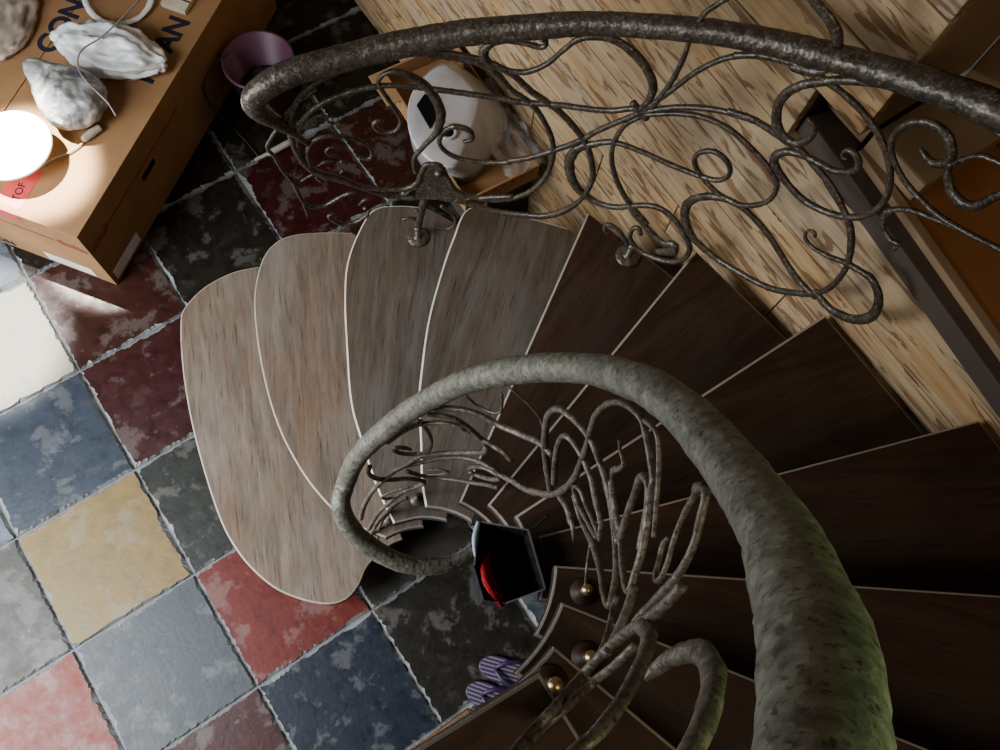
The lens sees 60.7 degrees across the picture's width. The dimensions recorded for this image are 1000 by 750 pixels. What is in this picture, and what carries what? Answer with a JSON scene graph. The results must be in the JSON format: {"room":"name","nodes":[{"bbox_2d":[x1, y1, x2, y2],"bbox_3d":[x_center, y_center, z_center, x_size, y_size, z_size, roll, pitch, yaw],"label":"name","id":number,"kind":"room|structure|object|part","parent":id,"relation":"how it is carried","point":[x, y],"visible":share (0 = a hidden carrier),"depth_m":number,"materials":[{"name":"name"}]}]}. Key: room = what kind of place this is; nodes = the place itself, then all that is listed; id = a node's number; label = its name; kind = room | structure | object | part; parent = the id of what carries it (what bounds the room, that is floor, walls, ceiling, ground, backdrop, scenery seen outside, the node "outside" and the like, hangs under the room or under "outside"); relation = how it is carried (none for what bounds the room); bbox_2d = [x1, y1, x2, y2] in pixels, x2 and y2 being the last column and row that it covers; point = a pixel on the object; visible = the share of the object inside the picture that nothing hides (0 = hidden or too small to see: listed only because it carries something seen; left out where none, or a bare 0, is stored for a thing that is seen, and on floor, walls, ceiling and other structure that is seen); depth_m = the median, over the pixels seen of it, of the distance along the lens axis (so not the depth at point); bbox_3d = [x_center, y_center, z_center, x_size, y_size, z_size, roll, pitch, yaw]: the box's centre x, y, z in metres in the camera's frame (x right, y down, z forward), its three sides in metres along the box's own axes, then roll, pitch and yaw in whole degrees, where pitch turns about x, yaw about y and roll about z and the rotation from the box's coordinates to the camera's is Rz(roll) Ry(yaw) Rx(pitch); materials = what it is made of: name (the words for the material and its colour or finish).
{"room":"spiral staircase","nodes":[
{"label":"spiral staircase","id":0,"kind":"room"},
{"bbox_2d":[0,0,546,749],"bbox_3d":[-1.685,0.999,2.675,5.731,0.080,7.200,-32,76,-13],"label":"floor","id":1,"kind":"structure","parent":0,"point":[131,618],"depth_m":2.83,"materials":[{"name":"tile"}]},
{"bbox_2d":[0,0,276,284],"bbox_3d":[-1.563,-1.136,3.163,0.902,0.371,1.352,21,71,3],"label":"cardboard box","id":2,"kind":"object","parent":1,"relation":"on","point":[89,210],"visible":0.83,"depth_m":2.97,"materials":[{"name":"brown cardboard"}]},
{"bbox_2d":[0,0,39,60],"bbox_3d":[-1.716,-1.243,2.968,0.197,0.046,0.349,5,71,-2],"label":"gourd","id":3,"kind":"object","parent":2,"relation":"on","point":[18,18],"visible":1,"depth_m":2.96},
{"bbox_2d":[0,110,102,180],"bbox_3d":[-1.525,-0.769,2.802,0.403,0.085,0.261,-32,76,-13],"label":"round lamp","id":4,"kind":"object","parent":2,"relation":"on","point":[26,141],"visible":1,"depth_m":2.75,"materials":[{"name":"white ceramic"}]},
{"bbox_2d":[22,57,107,130],"bbox_3d":[-1.431,-0.940,2.832,0.220,0.150,0.281,-32,76,-13],"label":"seashell","id":5,"kind":"object","parent":2,"relation":"on","point":[63,97],"visible":0.98,"depth_m":2.77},
{"bbox_2d":[77,0,139,115],"bbox_3d":[-1.301,-1.092,2.819,0.174,0.046,0.521,6,71,-2],"label":"power cable","id":6,"kind":"object","parent":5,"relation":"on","point":[137,1],"visible":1,"depth_m":2.82,"materials":[{"name":"grey plastic"}]},
{"bbox_2d":[49,0,167,80],"bbox_3d":[-1.351,-1.191,2.939,0.395,0.117,0.376,-4,72,-6],"label":"seashell","id":7,"kind":"object","parent":2,"relation":"on","point":[124,52],"visible":0.95,"depth_m":2.89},
{"bbox_3d":[-1.354,-1.289,3.019,0.253,0.010,0.140,-4,72,-6],"label":"handle","id":8,"kind":"part","parent":7,"relation":"part of","materials":[{"name":"white ceramic"}]},
{"bbox_2d":[161,0,194,14],"bbox_3d":[-1.150,-1.341,3.056,0.095,0.021,0.085,21,71,3],"label":"packet","id":9,"kind":"object","parent":2,"relation":"on","point":[183,7],"visible":1,"depth_m":3.04,"materials":[{"name":"beige paper"}]},
{"bbox_2d":[203,53,289,160],"bbox_3d":[-0.980,-1.020,3.236,0.186,0.253,0.363,-36,77,-14],"label":"lead","id":10,"kind":"object","parent":1,"relation":"on","point":[276,149],"visible":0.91,"depth_m":3.29,"materials":[{"name":"plastic"}]},
{"bbox_3d":[-1.037,-1.028,3.235,0.140,0.253,0.360,-13,73,-8],"label":"cord","id":11,"kind":"part","parent":10,"relation":"part of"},
{"bbox_2d":[221,30,293,115],"bbox_3d":[-0.907,-1.133,3.280,0.268,0.238,0.268,-32,76,-13],"label":"bucket","id":12,"kind":"object","parent":1,"relation":"on","point":[247,50],"visible":0.44,"depth_m":3.25,"materials":[{"name":"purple plastic"}]},
{"bbox_2d":[241,65,271,85],"bbox_3d":[-0.911,-1.119,3.329,0.204,0.111,0.202,-32,76,-13],"label":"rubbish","id":13,"kind":"object","parent":12,"relation":"in","point":[246,78],"visible":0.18,"depth_m":3.30,"materials":[{"name":"plastic"}]},
{"bbox_2d":[466,681,506,705],"bbox_3d":[0.009,1.042,2.721,0.247,0.039,0.091,19,71,2],"label":"flip flop","id":14,"kind":"object","parent":1,"relation":"on","point":[477,692],"visible":0.44,"depth_m":2.73,"materials":[{"name":"purple rubber"}]},
{"bbox_2d":[451,151,532,216],"bbox_3d":[-0.106,-0.791,3.086,0.178,0.498,0.478,-31,76,-13],"label":"crate","id":15,"kind":"object","parent":1,"relation":"on","point":[519,205],"visible":0.19,"depth_m":3.05,"materials":[{"name":"brown wood"}]},
{"bbox_2d":[368,48,539,211],"bbox_3d":[-0.154,-0.807,2.783,0.320,0.075,0.551,-28,76,-13],"label":"carton","id":16,"kind":"object","parent":15,"relation":"on","point":[494,179],"visible":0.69,"depth_m":2.77,"materials":[{"name":"cardboard"}]},
{"bbox_2d":[407,60,507,184],"bbox_3d":[-0.158,-0.821,2.706,0.358,0.195,0.409,-32,76,-13],"label":"housing","id":17,"kind":"object","parent":16,"relation":"in","point":[488,119],"visible":0.67,"depth_m":2.63,"materials":[{"name":"white plastic"}]},
{"bbox_3d":[-0.047,-0.569,3.015,0.022,0.498,0.022,-31,76,-13],"label":"corner post","id":18,"kind":"part","parent":15,"relation":"part of","materials":[{"name":"brown wood"}]},
{"bbox_3d":[0.084,-0.646,3.051,0.022,0.498,0.022,-31,76,-13],"label":"corner post","id":19,"kind":"part","parent":15,"relation":"part of","materials":[{"name":"brown wood"}]},
{"bbox_2d":[479,655,522,686],"bbox_3d":[0.052,0.965,2.750,0.247,0.039,0.091,16,71,1],"label":"flip flop","id":20,"kind":"object","parent":1,"relation":"on","point":[498,669],"visible":0.65,"depth_m":2.75,"materials":[{"name":"purple rubber"}]},
{"bbox_2d":[180,206,999,749],"bbox_3d":[-0.148,0.347,1.867,1.962,2.075,2.502,-32,76,-13],"label":"spiral staircase","id":21,"kind":"structure","parent":1,"relation":"on","point":[289,360],"depth_m":2.05,"materials":[{"name":"brown wood"}]},
{"bbox_2d":[331,352,896,749],"bbox_3d":[-0.049,0.248,1.438,0.391,2.372,0.567,-32,76,-13],"label":"stair railing","id":22,"kind":"object","parent":21,"relation":"on","point":[820,674],"visible":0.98,"depth_m":0.69,"materials":[{"name":"metal"}]},
{"bbox_2d":[472,515,548,606],"bbox_3d":[0.008,0.354,1.572,0.128,0.351,0.142,0,71,-4],"label":"hanging bag","id":23,"kind":"object","parent":22,"relation":"hanging from","point":[515,543],"visible":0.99,"depth_m":1.58,"materials":[{"name":"black fabric"}]},
{"bbox_2d":[477,549,517,607],"bbox_3d":[-0.002,0.376,1.585,0.085,0.254,0.098,-32,76,-13],"label":"cloth","id":24,"kind":"object","parent":23,"relation":"in","point":[497,575],"visible":0.98,"depth_m":1.57,"materials":[{"name":"red fabric"}]},
{"bbox_2d":[240,0,999,418],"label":"railing","id":25,"kind":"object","parent":21,"relation":"on","point":[954,278],"depth_m":1.62,"materials":[{"name":"grey metal"}]},
{"bbox_3d":[-0.150,-0.488,2.178,0.133,0.168,0.008,3,71,-3],"label":"plate","id":26,"kind":"part","parent":25,"relation":"part of","materials":[{"name":"metal"}]},
{"bbox_3d":[0.197,-0.378,1.860,1.468,1.558,0.377,24,71,4],"label":"stair railing","id":27,"kind":"part","parent":25,"relation":"part of","materials":[{"name":"grey metal"}]},
{"bbox_3d":[0.214,-0.474,1.524,1.468,0.859,0.343,24,71,4],"label":"handrail","id":28,"kind":"part","parent":25,"relation":"part of","materials":[{"name":"metal"}]},
{"bbox_3d":[1.245,-0.418,0.922,0.050,1.459,0.980,-32,76,-13],"label":"frame","id":29,"kind":"part","parent":25,"relation":"part of","materials":[{"name":"grey metal"}]},
{"bbox_2d":[354,0,999,447],"bbox_3d":[0.309,-1.137,1.860,0.280,3.096,5.200,-32,76,-13],"label":"wall","id":30,"kind":"structure","parent":0,"point":[903,349],"depth_m":1.92,"materials":[{"name":"brown wood"}]}
]}

